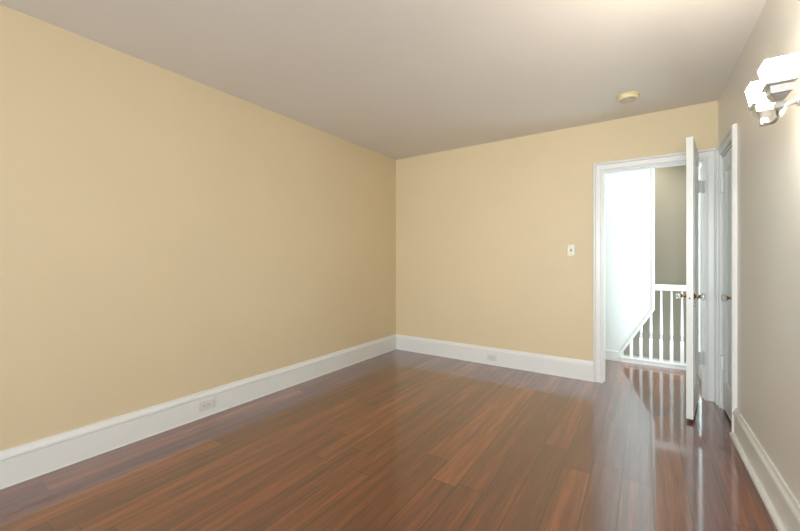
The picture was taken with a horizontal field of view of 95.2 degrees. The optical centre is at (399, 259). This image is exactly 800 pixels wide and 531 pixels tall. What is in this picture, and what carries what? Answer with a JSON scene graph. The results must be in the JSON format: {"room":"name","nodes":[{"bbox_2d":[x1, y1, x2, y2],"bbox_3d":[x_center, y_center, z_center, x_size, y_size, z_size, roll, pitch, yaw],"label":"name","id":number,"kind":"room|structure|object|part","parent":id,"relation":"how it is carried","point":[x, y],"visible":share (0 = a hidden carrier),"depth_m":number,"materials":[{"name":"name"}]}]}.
{"room":"empty bedroom","nodes":[
{"label":"empty bedroom","id":0,"kind":"room"},
{"bbox_2d":[0,4,395,450],"bbox_3d":[-2.112,-0.072,2.120,0.120,2.600,7.365,0,0,34],"label":"wall","id":1,"kind":"structure","parent":0,"point":[166,235],"depth_m":2.58,"materials":[{"name":"beige paint"}]},
{"bbox_2d":[0,334,395,489],"bbox_3d":[-2.058,1.128,2.071,0.024,0.200,7.143,0,0,34],"label":"baseboard","id":2,"kind":"structure","parent":1,"relation":"attached to","point":[21,463],"depth_m":2.55,"materials":[{"name":"white paint"}]},
{"bbox_2d":[199,398,213,411],"bbox_3d":[-1.511,1.138,2.858,0.008,0.070,0.115,0,0,34],"label":"electrical outlet","id":3,"kind":"object","parent":2,"relation":"attached to","point":[204,405],"visible":1,"depth_m":2.85,"materials":[{"name":"white plastic"}]},
{"bbox_2d":[0,0,766,159],"bbox_3d":[0.200,-1.422,1.823,4.500,0.100,9.550,0,0,34],"label":"ceiling","id":4,"kind":"structure","parent":0,"point":[394,79],"depth_m":2.45,"materials":[{"name":"paint"}]},
{"bbox_2d":[617,91,639,102],"bbox_3d":[1.909,-1.351,3.054,0.164,0.040,0.164,0,0,17],"label":"smoke detector","id":5,"kind":"object","parent":4,"relation":"attached to","point":[631,96],"visible":1,"depth_m":3.02,"materials":[{"name":"plastic"}]},
{"bbox_2d":[0,349,777,530],"bbox_3d":[-0.423,1.278,1.477,3.850,0.100,8.280,0,0,34],"label":"floor","id":6,"kind":"structure","parent":0,"point":[394,440],"depth_m":2.19,"materials":[{"name":"brown wood"}]},
{"bbox_2d":[396,101,717,360],"bbox_3d":[1.419,-0.072,4.110,3.515,2.600,0.120,0,0,34],"label":"wall","id":7,"kind":"structure","parent":0,"point":[484,232],"depth_m":4.12,"materials":[{"name":"beige paint"}]},
{"bbox_2d":[396,334,592,381],"bbox_3d":[0.940,1.128,4.345,2.418,0.200,0.024,0,0,34],"label":"baseboard","id":8,"kind":"structure","parent":7,"relation":"attached to","point":[533,362],"depth_m":4.17,"materials":[{"name":"white paint"}]},
{"bbox_2d":[487,354,496,360],"bbox_3d":[1.068,1.143,4.248,0.115,0.070,0.007,0,0,34],"label":"electrical outlet","id":9,"kind":"object","parent":8,"relation":"attached to","point":[489,357],"visible":1,"depth_m":4.25,"materials":[{"name":"white plastic"}]},
{"bbox_2d":[567,245,574,255],"bbox_3d":[1.775,-0.097,3.787,0.072,0.116,0.019,0,0,34],"label":"light switch","id":10,"kind":"object","parent":7,"relation":"attached to","point":[570,248],"visible":1,"depth_m":3.79,"materials":[{"name":"beige plastic"}]},
{"bbox_2d":[593,148,715,401],"bbox_3d":[2.372,0.133,3.456,0.951,2.191,0.151,0,0,34],"label":"trim","id":11,"kind":"structure","parent":7,"relation":"attached to","point":[707,157],"depth_m":3.29,"materials":[{"name":"white paint"}]},
{"bbox_2d":[676,136,705,419],"bbox_3d":[2.403,0.139,2.991,0.178,2.126,0.657,0,0,42],"label":"door","id":12,"kind":"structure","parent":7,"relation":"in","point":[694,186],"depth_m":2.76,"materials":[{"name":"white paint"}]},
{"bbox_3d":[2.183,0.298,2.750,0.022,0.140,0.002,0,0,42],"label":"latch plate","id":13,"kind":"part","parent":12,"relation":"part of","materials":[{"name":"white metal"}]},
{"bbox_3d":[2.384,0.089,2.970,0.022,1.796,0.384,0,0,42],"label":"panel","id":14,"kind":"part","parent":12,"relation":"part of","materials":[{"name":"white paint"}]},
{"bbox_3d":[2.384,0.089,2.970,0.048,1.796,0.385,0,0,42],"label":"panel moulding","id":15,"kind":"part","parent":12,"relation":"part of","materials":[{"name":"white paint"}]},
{"bbox_3d":[2.280,0.281,2.746,0.030,0.055,0.055,0,0,42],"label":"glass knob","id":16,"kind":"part","parent":12,"relation":"part of","materials":[{"name":"white"}]},
{"bbox_2d":[605,169,651,350],"bbox_3d":[2.232,-0.072,4.702,1.722,2.600,0.035,0,0,34],"label":"wall","id":17,"kind":"structure","parent":0,"point":[628,195],"depth_m":4.36,"materials":[{"name":"white paint"}]},
{"bbox_2d":[605,169,654,360],"bbox_3d":[2.217,-0.072,4.681,1.722,2.600,0.016,0,0,34],"label":"trim","id":18,"kind":"structure","parent":17,"relation":"attached to","point":[609,355],"depth_m":4.21,"materials":[{"name":"white paint"}]},
{"bbox_2d":[616,358,685,369],"bbox_3d":[2.967,1.281,4.266,0.770,0.195,0.129,0,0,34],"label":"trim","id":19,"kind":"structure","parent":17,"relation":"attached to","point":[618,359],"depth_m":4.22,"materials":[{"name":"white paint"}]},
{"bbox_2d":[619,284,685,365],"bbox_3d":[2.978,0.736,4.249,0.731,0.894,0.141,0,0,34],"label":"stair railing","id":20,"kind":"object","parent":19,"relation":"on","point":[662,287],"visible":0.73,"depth_m":4.21,"materials":[{"name":"white paint"}]},
{"bbox_3d":[2.978,1.173,4.249,0.731,0.018,0.141,0,0,34],"label":"rail","id":21,"kind":"part","parent":20,"relation":"part of","materials":[{"name":"white paint"}]},
{"bbox_3d":[3.128,0.322,4.153,0.375,0.068,0.072,0,0,34],"label":"handrail","id":22,"kind":"part","parent":20,"relation":"part of","materials":[{"name":"white paint"}]},
{"bbox_2d":[624,165,685,361],"bbox_3d":[3.003,0.928,5.512,2.100,4.600,0.100,0,0,34],"label":"wall","id":23,"kind":"structure","parent":0,"point":[670,182],"depth_m":5.00,"materials":[{"name":"beige paint"}]},
{"bbox_2d":[699,163,701,381],"bbox_3d":[3.389,0.928,4.087,0.130,4.600,2.036,0,0,34],"label":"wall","id":24,"kind":"structure","parent":0,"point":[700,164],"depth_m":3.89,"materials":[{"name":"white paint"}]},
{"bbox_2d":[701,169,701,351],"bbox_3d":[3.048,0.048,3.615,0.040,2.020,0.620,0,0,34],"label":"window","id":25,"kind":"structure","parent":24,"relation":"in","point":[701,169],"depth_m":3.86,"materials":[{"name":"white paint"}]},
{"bbox_2d":[718,0,799,503],"bbox_3d":[0.799,-0.072,0.092,0.120,2.600,7.242,0,0,33],"label":"wall","id":26,"kind":"structure","parent":0,"point":[768,157],"depth_m":1.89,"materials":[{"name":"beige paint"}]},
{"bbox_2d":[719,148,730,419],"bbox_3d":[2.522,0.185,2.829,0.106,2.043,0.493,0,0,33],"label":"door","id":27,"kind":"structure","parent":26,"relation":"in","point":[725,182],"depth_m":2.88,"materials":[{"name":"white paint"}]},
{"bbox_3d":[2.376,0.281,2.678,0.030,0.055,0.055,0,0,33],"label":"glass knob","id":28,"kind":"part","parent":27,"relation":"part of","materials":[{"name":"white"}]},
{"bbox_3d":[2.539,0.135,2.797,0.041,1.713,0.249,0,0,33],"label":"panel moulding","id":29,"kind":"part","parent":27,"relation":"part of","materials":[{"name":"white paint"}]},
{"bbox_3d":[2.539,0.135,2.797,0.015,1.713,0.249,0,0,33],"label":"panel","id":30,"kind":"part","parent":27,"relation":"part of","materials":[{"name":"white paint"}]},
{"bbox_2d":[716,124,736,431],"bbox_3d":[2.560,0.143,2.783,0.151,2.171,0.667,0,0,34],"label":"trim","id":31,"kind":"structure","parent":26,"relation":"attached to","point":[730,139],"depth_m":2.72,"materials":[{"name":"white paint"}]},
{"bbox_2d":[729,408,799,530],"bbox_3d":[0.557,1.128,-0.129,0.040,0.200,6.406,0,0,33],"label":"baseboard","id":32,"kind":"structure","parent":26,"relation":"attached to","point":[782,506],"depth_m":1.86,"materials":[{"name":"white paint"}]},
{"bbox_2d":[745,53,799,126],"bbox_3d":[1.349,-0.550,1.235,0.221,0.196,0.265,0,0,33],"label":"wall sconce","id":33,"kind":"object","parent":26,"relation":"attached to","point":[778,76],"visible":1,"depth_m":1.19,"materials":[{"name":"white glass"}]},
{"bbox_3d":[1.342,-0.610,1.346,0.087,0.075,0.087,0,0,33],"label":"lamp shade","id":34,"kind":"part","parent":33,"relation":"part of","materials":[{"name":"white glass"}]},
{"bbox_3d":[1.244,-0.610,1.198,0.087,0.075,0.087,0,0,33],"label":"lamp shade","id":35,"kind":"part","parent":33,"relation":"part of","materials":[{"name":"white glass"}]},
{"bbox_3d":[1.335,-0.511,1.284,0.041,0.061,0.113,0,0,-14],"label":"arm","id":36,"kind":"part","parent":33,"relation":"part of","materials":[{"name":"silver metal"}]},
{"bbox_3d":[1.298,-0.511,1.228,0.113,0.061,0.041,0,0,-9],"label":"arm","id":37,"kind":"part","parent":33,"relation":"part of","materials":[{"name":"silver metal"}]}
]}

